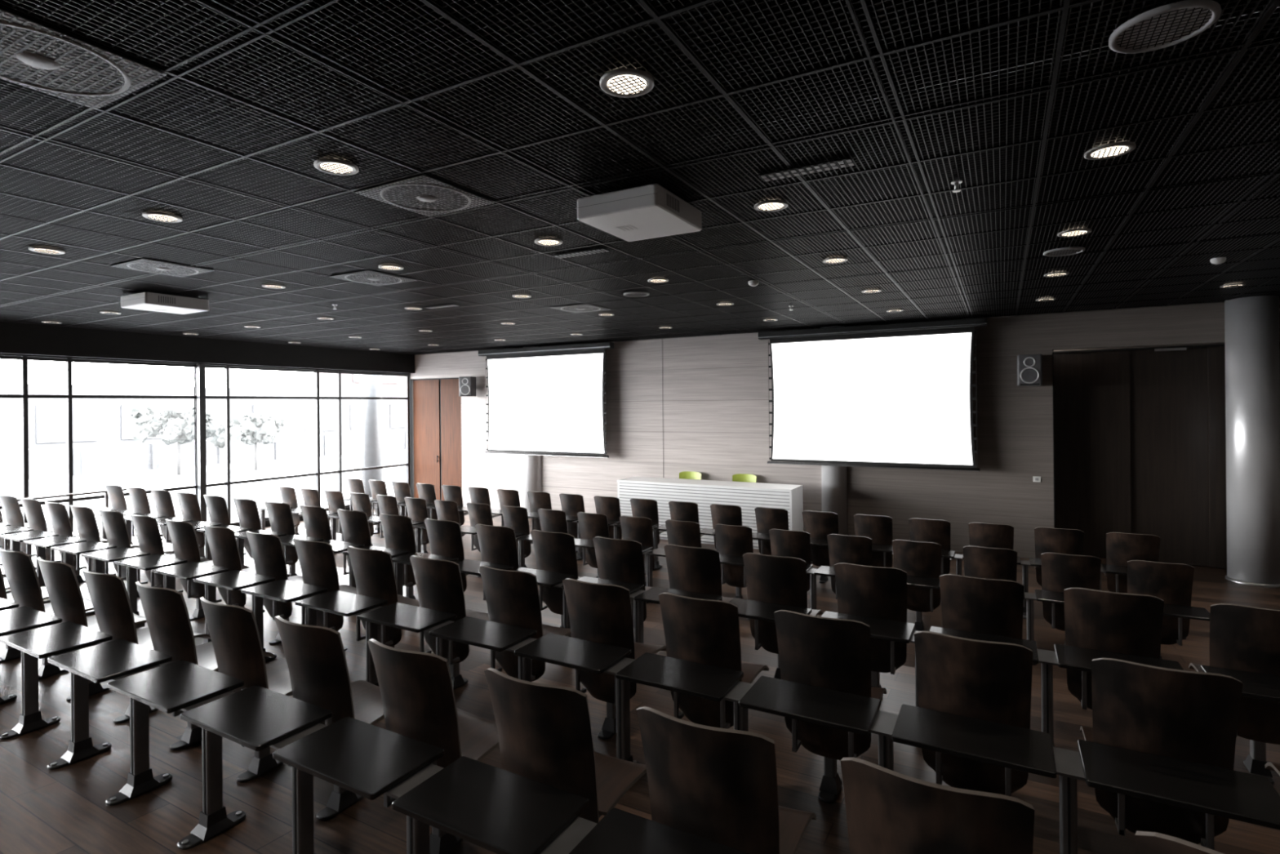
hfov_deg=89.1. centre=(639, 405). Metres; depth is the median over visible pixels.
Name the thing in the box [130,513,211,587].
chair
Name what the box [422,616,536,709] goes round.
table
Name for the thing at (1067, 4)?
grid
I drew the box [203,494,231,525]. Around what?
chair
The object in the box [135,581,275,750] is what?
chair
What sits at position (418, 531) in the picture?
table
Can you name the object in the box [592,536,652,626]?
chair
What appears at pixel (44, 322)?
recessed light
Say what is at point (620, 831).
table
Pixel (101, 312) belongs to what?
recessed light
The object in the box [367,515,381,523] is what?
table
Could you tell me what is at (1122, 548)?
chair
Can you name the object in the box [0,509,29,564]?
chair
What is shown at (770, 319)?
recessed light
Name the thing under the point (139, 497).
chair
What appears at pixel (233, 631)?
chair
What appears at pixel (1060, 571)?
chair
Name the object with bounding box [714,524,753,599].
chair
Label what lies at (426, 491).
chair
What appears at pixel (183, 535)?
chair
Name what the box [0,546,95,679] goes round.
chair
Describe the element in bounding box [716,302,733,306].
recessed light
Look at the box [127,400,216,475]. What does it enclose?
tree
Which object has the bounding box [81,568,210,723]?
chair
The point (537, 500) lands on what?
chair
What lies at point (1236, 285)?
recessed light
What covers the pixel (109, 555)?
table
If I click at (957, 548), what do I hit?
baseboard
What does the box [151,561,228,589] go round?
table
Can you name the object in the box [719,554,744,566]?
table
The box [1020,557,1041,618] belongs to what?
table
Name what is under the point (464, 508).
table
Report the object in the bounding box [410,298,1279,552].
wall
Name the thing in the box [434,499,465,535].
chair
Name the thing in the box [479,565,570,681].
chair
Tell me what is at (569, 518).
table
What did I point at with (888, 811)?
chair
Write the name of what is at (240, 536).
table
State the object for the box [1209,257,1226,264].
smoke detector
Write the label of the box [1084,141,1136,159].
recessed light
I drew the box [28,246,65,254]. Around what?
recessed light
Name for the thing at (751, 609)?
table
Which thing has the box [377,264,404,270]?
recessed light
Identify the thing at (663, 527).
table
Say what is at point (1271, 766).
chair
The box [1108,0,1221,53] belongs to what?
loudspeaker
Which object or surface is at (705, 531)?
table
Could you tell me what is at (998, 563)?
chair
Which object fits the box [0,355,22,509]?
window
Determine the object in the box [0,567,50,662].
chair
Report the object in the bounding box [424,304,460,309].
ceiling vent
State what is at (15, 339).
wall
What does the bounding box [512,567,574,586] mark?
table
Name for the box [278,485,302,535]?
chair
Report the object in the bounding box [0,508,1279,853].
floor
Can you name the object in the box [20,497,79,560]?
chair
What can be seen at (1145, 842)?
chair
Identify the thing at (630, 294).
loudspeaker
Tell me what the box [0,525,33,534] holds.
table
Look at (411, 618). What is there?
table
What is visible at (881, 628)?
table
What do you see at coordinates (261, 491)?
ground
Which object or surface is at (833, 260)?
recessed light
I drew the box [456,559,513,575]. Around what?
table
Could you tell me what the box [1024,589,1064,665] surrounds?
table
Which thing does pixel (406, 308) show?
recessed light
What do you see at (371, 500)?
table
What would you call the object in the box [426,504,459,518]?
table
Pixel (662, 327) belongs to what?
recessed light
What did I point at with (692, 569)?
chair
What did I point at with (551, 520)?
chair
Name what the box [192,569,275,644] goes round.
table
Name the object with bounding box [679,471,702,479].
chair
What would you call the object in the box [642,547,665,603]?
table
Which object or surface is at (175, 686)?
table
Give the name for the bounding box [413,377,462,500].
door
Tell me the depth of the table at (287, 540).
6.94 m
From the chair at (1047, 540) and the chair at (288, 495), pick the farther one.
the chair at (288, 495)
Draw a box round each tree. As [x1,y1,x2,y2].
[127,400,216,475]
[209,410,285,470]
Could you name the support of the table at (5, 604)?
on the floor
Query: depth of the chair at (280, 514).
7.41 m
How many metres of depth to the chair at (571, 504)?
10.28 m
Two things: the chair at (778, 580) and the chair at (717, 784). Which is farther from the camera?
the chair at (778, 580)
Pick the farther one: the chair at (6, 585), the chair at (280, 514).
the chair at (280, 514)
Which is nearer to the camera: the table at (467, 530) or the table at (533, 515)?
the table at (467, 530)
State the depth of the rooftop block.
47.18 m
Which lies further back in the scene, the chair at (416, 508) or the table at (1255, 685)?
the chair at (416, 508)
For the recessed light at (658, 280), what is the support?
in the ceiling
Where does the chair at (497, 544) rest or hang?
on the floor
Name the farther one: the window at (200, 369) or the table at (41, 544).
the window at (200, 369)
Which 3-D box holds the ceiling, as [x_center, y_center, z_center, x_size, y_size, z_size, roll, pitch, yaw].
[-1.263,-1.584,5.902,17.520,0.622,15.500,-1,0,29]
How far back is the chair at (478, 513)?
9.36 m
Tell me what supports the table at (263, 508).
on the floor
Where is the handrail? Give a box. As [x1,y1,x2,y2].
[0,488,126,507]
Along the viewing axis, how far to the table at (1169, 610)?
5.31 m
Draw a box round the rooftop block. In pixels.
[313,372,404,391]
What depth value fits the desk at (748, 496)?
10.85 m
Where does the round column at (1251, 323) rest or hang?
on the floor
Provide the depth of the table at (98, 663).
3.46 m
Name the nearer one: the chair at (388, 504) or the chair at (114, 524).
the chair at (114, 524)
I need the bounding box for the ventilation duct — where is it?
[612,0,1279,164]
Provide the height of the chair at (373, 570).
0.946 m
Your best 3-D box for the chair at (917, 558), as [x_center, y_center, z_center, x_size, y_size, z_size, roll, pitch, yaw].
[2.892,1.829,6.742,0.459,0.946,0.592,-1,0,29]
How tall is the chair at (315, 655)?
0.946 m
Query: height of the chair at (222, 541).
0.946 m
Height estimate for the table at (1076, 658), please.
0.600 m
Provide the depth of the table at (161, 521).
8.20 m
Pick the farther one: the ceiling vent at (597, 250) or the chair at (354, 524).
the chair at (354, 524)
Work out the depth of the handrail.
10.06 m
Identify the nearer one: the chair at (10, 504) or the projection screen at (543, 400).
the chair at (10, 504)
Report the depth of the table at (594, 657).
3.56 m
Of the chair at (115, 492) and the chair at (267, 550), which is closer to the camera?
the chair at (267, 550)
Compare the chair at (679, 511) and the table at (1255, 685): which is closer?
the table at (1255, 685)
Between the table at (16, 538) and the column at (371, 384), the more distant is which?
the column at (371, 384)
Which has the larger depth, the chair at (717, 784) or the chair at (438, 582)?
the chair at (438, 582)
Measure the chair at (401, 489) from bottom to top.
0.946 m
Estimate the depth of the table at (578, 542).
8.18 m
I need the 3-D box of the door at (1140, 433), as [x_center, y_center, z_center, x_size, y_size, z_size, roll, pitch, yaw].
[7.433,0.711,9.274,2.625,3.075,0.190,-1,0,29]
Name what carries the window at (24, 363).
in the wall at (15, 339)
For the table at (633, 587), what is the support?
on the floor
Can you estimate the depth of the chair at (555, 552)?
5.54 m
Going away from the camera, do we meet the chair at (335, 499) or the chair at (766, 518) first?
the chair at (766, 518)
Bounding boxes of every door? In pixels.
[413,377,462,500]
[1053,342,1279,568]
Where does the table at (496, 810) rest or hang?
on the floor
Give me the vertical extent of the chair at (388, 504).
0.946 m
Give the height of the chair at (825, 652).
0.946 m
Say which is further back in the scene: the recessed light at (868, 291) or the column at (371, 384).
the column at (371, 384)
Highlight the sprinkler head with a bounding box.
[951,180,962,192]
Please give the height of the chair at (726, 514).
0.946 m
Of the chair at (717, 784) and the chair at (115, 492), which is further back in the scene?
the chair at (115, 492)
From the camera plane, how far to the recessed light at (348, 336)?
11.69 m
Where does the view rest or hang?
on the ground
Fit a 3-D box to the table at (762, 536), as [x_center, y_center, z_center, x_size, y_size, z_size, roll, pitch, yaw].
[1.590,2.015,8.547,0.691,0.600,0.325,-1,0,29]
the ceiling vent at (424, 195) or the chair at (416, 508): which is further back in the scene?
the chair at (416, 508)
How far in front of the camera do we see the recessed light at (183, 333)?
10.94 m
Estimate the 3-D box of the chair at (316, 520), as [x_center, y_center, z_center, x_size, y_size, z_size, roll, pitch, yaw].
[-3.478,1.569,7.333,0.459,0.946,0.592,-1,0,30]
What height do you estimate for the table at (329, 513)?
0.600 m
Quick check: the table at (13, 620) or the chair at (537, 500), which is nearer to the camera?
the table at (13, 620)
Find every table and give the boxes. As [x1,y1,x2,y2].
[0,522,10,527]
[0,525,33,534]
[0,529,58,551]
[0,597,19,610]
[0,605,62,703]
[0,621,112,739]
[23,535,86,586]
[47,638,172,768]
[51,540,116,598]
[80,546,150,615]
[89,506,117,512]
[93,509,141,543]
[105,659,244,805]
[114,553,187,617]
[123,512,165,548]
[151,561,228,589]
[155,516,192,525]
[177,684,333,849]
[187,520,221,529]
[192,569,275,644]
[195,524,252,559]
[234,528,286,564]
[238,579,328,661]
[257,506,292,530]
[269,716,444,853]
[278,533,324,546]
[290,507,302,513]
[292,590,387,625]
[300,511,337,536]
[322,539,364,552]
[328,514,367,540]
[329,495,351,527]
[340,545,408,587]
[347,497,377,510]
[352,602,456,686]
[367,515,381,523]
[370,500,405,533]
[379,520,424,547]
[383,755,588,853]
[391,551,458,595]
[397,502,432,515]
[413,523,426,552]
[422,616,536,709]
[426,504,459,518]
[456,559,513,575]
[457,506,467,511]
[459,525,476,534]
[475,531,526,577]
[491,508,502,515]
[506,632,631,681]
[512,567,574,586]
[515,533,532,567]
[527,511,539,518]
[539,807,749,853]
[554,576,644,636]
[565,515,577,521]
[573,519,619,559]
[573,537,594,548]
[604,652,743,763]
[608,522,657,538]
[630,586,722,643]
[641,545,652,552]
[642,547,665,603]
[652,524,666,570]
[700,528,715,535]
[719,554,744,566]
[722,675,880,735]
[728,597,811,622]
[746,564,813,619]
[751,532,769,540]
[806,565,835,609]
[809,537,827,546]
[816,610,915,643]
[869,703,1056,777]
[871,542,893,552]
[892,549,955,558]
[906,574,940,589]
[909,626,1038,706]
[953,554,1021,575]
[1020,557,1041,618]
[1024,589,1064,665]
[1036,644,1183,746]
[1053,739,1279,853]
[1099,564,1186,639]
[1163,603,1209,621]
[1200,664,1279,702]
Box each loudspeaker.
[458,376,476,396]
[623,291,649,297]
[1017,354,1042,386]
[1043,246,1084,256]
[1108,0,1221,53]
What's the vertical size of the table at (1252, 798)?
0.600 m
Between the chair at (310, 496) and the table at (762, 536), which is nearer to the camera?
the table at (762, 536)
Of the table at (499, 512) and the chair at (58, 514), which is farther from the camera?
the table at (499, 512)
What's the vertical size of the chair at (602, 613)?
0.946 m
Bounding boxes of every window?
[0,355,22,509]
[20,355,197,536]
[194,364,317,525]
[314,369,410,510]
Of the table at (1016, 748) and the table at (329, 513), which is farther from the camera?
the table at (329, 513)
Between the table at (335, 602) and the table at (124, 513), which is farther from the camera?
the table at (124, 513)
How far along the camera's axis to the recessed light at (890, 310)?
8.95 m
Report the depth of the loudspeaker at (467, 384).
14.67 m
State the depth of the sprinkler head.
3.77 m
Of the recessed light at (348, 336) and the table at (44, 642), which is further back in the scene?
the recessed light at (348, 336)
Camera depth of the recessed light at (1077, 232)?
4.90 m
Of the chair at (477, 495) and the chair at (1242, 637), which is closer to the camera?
the chair at (1242, 637)
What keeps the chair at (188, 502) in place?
on the floor
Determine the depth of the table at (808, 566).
6.92 m
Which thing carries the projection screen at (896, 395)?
attached to the wall at (713, 394)
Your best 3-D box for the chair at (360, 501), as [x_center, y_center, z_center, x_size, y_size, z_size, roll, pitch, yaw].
[-4.490,1.900,10.851,0.459,0.946,0.592,-1,0,29]
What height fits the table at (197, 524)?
0.600 m
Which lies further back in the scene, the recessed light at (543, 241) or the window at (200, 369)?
the window at (200, 369)
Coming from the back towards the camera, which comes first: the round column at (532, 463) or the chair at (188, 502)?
the round column at (532, 463)
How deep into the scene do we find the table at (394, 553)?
6.42 m
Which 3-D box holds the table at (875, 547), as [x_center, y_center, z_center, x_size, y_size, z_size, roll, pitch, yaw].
[2.726,2.004,7.915,0.691,0.600,0.325,-1,0,29]
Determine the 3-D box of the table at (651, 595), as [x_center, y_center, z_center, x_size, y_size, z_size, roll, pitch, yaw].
[0.224,1.692,4.763,0.691,0.600,0.325,-1,0,29]
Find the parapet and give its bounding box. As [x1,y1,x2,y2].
[0,428,405,481]
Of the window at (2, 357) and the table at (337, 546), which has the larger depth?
the window at (2, 357)
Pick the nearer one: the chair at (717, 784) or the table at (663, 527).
the chair at (717, 784)
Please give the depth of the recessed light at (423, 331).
10.80 m
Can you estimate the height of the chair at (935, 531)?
0.946 m
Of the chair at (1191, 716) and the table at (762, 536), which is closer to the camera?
the chair at (1191, 716)
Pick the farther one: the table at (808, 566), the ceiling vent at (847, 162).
the table at (808, 566)
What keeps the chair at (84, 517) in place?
on the floor
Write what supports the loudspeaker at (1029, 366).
attached to the wall at (713, 394)
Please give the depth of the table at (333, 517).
10.58 m
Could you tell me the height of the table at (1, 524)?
0.600 m
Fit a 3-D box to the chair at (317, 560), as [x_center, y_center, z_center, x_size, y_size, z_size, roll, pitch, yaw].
[-2.426,1.504,5.225,0.459,0.946,0.591,-1,0,29]
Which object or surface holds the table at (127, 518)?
on the floor
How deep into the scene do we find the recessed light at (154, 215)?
4.28 m
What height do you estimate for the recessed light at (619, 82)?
0.014 m
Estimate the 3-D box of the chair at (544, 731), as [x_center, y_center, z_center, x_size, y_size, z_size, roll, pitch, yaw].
[-0.267,1.429,2.513,0.459,0.946,0.592,-1,0,30]
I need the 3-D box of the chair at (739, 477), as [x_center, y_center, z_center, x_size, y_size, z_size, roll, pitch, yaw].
[1.794,1.778,11.540,0.464,1.070,0.477,-1,0,29]
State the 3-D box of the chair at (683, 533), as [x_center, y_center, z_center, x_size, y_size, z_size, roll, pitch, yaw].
[0.620,1.851,8.006,0.459,0.946,0.592,-1,0,30]
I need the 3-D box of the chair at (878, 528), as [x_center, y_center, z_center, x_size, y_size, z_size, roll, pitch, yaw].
[3.000,1.828,8.273,0.459,0.946,0.592,-1,0,29]
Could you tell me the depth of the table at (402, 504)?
11.79 m
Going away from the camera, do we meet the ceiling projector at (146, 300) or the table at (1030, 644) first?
the table at (1030, 644)
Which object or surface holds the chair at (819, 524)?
on the floor
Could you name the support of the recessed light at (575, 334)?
in the ceiling
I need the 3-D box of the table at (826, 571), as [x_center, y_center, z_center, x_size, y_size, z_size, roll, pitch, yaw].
[2.050,2.010,6.701,0.691,0.600,0.325,-1,0,29]
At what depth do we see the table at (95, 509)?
9.19 m
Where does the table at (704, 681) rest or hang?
on the floor
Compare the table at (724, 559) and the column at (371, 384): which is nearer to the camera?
the table at (724, 559)
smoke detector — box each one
[748,280,759,286]
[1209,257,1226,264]
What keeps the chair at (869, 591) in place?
on the floor
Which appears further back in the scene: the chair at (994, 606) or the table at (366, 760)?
the chair at (994, 606)
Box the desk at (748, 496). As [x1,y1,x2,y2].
[617,476,803,549]
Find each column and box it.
[360,374,382,497]
[523,346,542,512]
[820,325,847,535]
[1224,295,1279,586]
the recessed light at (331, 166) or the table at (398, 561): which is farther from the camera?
the table at (398, 561)
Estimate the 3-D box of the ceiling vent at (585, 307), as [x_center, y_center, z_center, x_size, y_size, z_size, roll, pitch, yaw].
[-0.779,-1.265,8.553,0.570,0.012,0.570,-1,0,29]
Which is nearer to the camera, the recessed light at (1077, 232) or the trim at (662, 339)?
the recessed light at (1077, 232)
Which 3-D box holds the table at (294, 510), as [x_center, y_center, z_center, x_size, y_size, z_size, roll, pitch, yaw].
[-5.901,2.087,11.126,0.691,0.600,0.325,-1,0,29]
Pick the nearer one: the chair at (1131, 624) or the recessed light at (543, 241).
the chair at (1131, 624)
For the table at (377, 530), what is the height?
0.600 m
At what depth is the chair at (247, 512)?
7.72 m
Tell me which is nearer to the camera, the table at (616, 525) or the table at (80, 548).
the table at (80, 548)
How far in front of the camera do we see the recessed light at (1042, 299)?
8.12 m
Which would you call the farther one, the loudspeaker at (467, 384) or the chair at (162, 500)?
the loudspeaker at (467, 384)
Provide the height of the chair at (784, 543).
0.946 m
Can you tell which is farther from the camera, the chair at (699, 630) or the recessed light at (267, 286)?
the recessed light at (267, 286)
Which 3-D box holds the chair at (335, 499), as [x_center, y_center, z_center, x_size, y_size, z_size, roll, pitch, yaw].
[-5.066,1.905,11.172,0.459,0.946,0.592,-1,0,29]
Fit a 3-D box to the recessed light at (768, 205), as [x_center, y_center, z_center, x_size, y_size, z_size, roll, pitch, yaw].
[0.843,-1.279,4.182,0.216,0.014,0.216,-1,0,29]
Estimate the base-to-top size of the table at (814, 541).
0.600 m
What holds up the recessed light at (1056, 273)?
in the ceiling
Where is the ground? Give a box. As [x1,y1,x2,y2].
[0,448,405,546]
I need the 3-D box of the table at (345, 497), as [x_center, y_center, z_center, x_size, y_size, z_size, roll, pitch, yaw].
[-5.793,2.086,12.657,0.691,0.600,0.325,-1,0,29]
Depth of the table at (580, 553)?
9.89 m
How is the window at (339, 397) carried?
in the wall at (15, 339)
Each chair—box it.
[0,494,53,568]
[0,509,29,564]
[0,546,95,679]
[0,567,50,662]
[3,577,42,593]
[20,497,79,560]
[36,556,146,700]
[44,501,107,582]
[70,505,139,592]
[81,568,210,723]
[98,509,174,597]
[105,484,157,545]
[127,486,181,536]
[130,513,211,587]
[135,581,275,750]
[150,488,175,551]
[165,519,249,620]
[176,491,232,562]
[200,596,292,782]
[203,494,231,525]
[203,524,290,607]
[233,497,271,558]
[245,530,302,644]
[264,501,297,576]
[274,615,384,820]
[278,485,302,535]
[293,537,357,650]
[299,504,340,554]
[300,488,320,528]
[324,489,345,542]
[337,508,374,574]
[346,478,372,510]
[346,546,419,647]
[349,492,379,545]
[367,638,498,853]
[368,480,387,515]
[376,494,399,537]
[378,513,418,599]
[391,481,411,516]
[404,497,430,554]
[409,555,488,689]
[416,483,437,519]
[424,518,469,591]
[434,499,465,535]
[441,484,468,536]
[466,502,493,551]
[468,486,501,517]
[475,524,519,599]
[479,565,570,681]
[484,667,646,822]
[497,488,531,526]
[501,505,533,568]
[527,490,551,530]
[530,529,581,627]
[537,508,568,533]
[559,493,585,551]
[562,577,666,738]
[577,511,608,577]
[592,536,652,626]
[593,495,622,538]
[619,515,657,586]
[630,497,666,544]
[635,706,816,853]
[658,592,768,728]
[663,543,733,601]
[665,519,701,547]
[668,501,703,536]
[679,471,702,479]
[710,503,742,551]
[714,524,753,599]
[732,473,756,482]
[742,552,823,679]
[754,506,788,555]
[768,528,819,591]
[773,609,886,803]
[802,510,838,582]
[826,533,872,599]
[834,562,914,687]
[840,757,1034,853]
[853,514,893,567]
[892,539,941,631]
[908,517,951,575]
[914,631,1032,796]
[939,573,1023,639]
[963,545,1017,581]
[968,522,1013,549]
[1034,526,1084,586]
[1040,552,1101,644]
[1060,587,1164,709]
[1080,657,1243,849]
[1104,532,1160,593]
[1127,560,1194,658]
[1134,831,1224,853]
[1188,603,1279,784]
[1264,761,1279,775]
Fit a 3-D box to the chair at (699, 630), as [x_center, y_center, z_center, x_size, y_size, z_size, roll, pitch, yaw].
[0.415,1.477,3.644,0.459,0.946,0.591,-1,0,29]
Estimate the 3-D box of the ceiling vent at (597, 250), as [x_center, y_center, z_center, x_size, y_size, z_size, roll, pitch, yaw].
[-0.496,-1.268,5.442,0.501,0.010,0.120,-1,0,29]
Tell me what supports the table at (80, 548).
on the floor
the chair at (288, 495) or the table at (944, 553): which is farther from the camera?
the chair at (288, 495)
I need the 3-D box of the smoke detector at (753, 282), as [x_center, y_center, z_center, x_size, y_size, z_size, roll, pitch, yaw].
[1.183,-1.263,6.774,0.110,0.052,0.110,-1,0,29]
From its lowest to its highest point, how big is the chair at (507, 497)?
0.946 m
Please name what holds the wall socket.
attached to the wall at (713, 394)
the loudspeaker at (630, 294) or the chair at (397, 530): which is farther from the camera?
the loudspeaker at (630, 294)
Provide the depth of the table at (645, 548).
7.87 m
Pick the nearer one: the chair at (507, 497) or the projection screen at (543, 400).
the chair at (507, 497)
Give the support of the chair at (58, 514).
on the floor
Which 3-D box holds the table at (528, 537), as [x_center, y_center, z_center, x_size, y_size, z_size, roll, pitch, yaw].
[-1.357,2.043,8.598,0.691,0.600,0.325,-1,0,29]
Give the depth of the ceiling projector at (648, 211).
3.91 m
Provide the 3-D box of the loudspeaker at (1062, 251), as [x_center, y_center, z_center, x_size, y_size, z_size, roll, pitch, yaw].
[3.608,-1.304,5.538,0.300,0.018,0.300,-1,0,29]
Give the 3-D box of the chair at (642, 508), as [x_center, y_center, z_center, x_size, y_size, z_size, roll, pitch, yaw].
[0.164,1.855,9.851,0.459,0.946,0.592,-1,0,30]
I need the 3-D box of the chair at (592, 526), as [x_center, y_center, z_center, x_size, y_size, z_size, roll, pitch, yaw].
[-0.515,1.862,8.638,0.459,0.946,0.592,-1,0,29]
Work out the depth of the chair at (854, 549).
6.83 m
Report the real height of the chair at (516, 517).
0.946 m
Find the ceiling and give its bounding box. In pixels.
[0,0,1279,355]
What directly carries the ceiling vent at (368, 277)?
in the ceiling
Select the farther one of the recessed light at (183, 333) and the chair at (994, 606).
the recessed light at (183, 333)
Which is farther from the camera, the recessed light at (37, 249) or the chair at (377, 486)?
the chair at (377, 486)
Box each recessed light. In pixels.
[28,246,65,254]
[41,320,62,324]
[99,311,121,314]
[142,211,182,222]
[182,333,198,334]
[244,325,260,328]
[262,284,285,288]
[313,158,358,175]
[316,317,333,319]
[348,336,361,337]
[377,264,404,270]
[404,306,422,310]
[418,329,432,332]
[501,322,515,324]
[512,293,531,297]
[534,237,562,245]
[570,333,582,335]
[598,313,613,315]
[599,68,653,97]
[647,277,668,283]
[658,326,671,328]
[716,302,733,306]
[754,200,788,211]
[763,318,777,321]
[822,257,848,263]
[861,288,881,293]
[886,309,902,312]
[1035,297,1056,301]
[1044,271,1069,276]
[1057,228,1091,237]
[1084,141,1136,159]
[1219,283,1245,288]
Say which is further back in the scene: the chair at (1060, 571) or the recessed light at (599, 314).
the recessed light at (599, 314)
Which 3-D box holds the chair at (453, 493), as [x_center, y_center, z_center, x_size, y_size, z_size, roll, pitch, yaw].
[-3.245,1.888,11.749,0.459,0.946,0.592,-1,0,29]
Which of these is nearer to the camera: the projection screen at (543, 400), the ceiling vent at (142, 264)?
the ceiling vent at (142, 264)
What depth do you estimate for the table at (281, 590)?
4.86 m
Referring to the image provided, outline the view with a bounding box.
[0,383,405,450]
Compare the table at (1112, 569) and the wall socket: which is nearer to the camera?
the table at (1112, 569)
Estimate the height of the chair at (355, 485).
0.946 m
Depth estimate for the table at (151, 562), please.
5.85 m
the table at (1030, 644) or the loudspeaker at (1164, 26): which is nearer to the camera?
the loudspeaker at (1164, 26)
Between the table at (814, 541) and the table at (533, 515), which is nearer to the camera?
the table at (814, 541)
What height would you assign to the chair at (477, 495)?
0.946 m
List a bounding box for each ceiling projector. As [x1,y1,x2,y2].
[120,291,208,314]
[577,183,702,241]
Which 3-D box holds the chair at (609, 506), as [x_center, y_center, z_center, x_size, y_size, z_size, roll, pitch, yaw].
[-0.402,1.861,10.166,0.459,0.946,0.592,-1,0,30]
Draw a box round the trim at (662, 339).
[662,338,1054,528]
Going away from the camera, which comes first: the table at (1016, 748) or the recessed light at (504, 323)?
the table at (1016, 748)
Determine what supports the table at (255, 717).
on the floor
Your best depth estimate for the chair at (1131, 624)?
3.65 m
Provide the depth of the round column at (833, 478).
10.86 m
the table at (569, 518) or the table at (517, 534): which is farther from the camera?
the table at (569, 518)
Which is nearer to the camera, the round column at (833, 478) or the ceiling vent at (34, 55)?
the ceiling vent at (34, 55)
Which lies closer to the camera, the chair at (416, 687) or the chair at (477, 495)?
the chair at (416, 687)
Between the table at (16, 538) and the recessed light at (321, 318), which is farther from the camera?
the recessed light at (321, 318)
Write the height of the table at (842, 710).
0.600 m
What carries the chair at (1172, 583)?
on the floor
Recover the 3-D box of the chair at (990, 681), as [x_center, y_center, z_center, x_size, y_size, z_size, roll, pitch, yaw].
[1.547,1.466,3.014,0.459,0.946,0.591,-1,0,29]
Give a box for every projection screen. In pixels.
[477,342,613,457]
[757,317,986,471]
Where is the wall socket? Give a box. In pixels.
[1032,475,1040,482]
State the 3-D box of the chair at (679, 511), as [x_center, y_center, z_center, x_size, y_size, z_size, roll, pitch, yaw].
[0.728,1.850,9.538,0.459,0.946,0.591,-1,0,29]
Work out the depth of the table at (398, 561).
6.11 m
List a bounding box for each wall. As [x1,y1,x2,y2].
[0,321,414,526]
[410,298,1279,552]
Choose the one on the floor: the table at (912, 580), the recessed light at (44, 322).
the table at (912, 580)
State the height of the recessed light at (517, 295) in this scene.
0.014 m
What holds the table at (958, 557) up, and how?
on the floor
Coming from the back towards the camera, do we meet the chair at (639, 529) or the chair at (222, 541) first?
the chair at (639, 529)
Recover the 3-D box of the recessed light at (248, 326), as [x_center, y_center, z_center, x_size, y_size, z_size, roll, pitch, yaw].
[-6.021,-1.213,10.109,0.216,0.014,0.216,-1,0,29]
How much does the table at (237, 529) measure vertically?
0.600 m
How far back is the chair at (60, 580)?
4.16 m
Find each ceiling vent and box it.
[0,8,166,109]
[111,258,214,277]
[329,270,417,286]
[355,174,494,217]
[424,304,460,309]
[551,303,609,313]
[552,247,609,258]
[757,157,854,182]
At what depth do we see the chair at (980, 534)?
7.41 m
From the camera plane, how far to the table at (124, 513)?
8.95 m
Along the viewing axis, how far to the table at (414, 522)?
9.80 m
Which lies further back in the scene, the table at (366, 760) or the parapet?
the parapet
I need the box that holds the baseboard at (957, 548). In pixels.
[462,502,1035,558]
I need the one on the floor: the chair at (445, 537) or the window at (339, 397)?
the chair at (445, 537)
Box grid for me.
[0,0,1279,354]
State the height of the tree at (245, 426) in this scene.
2.362 m

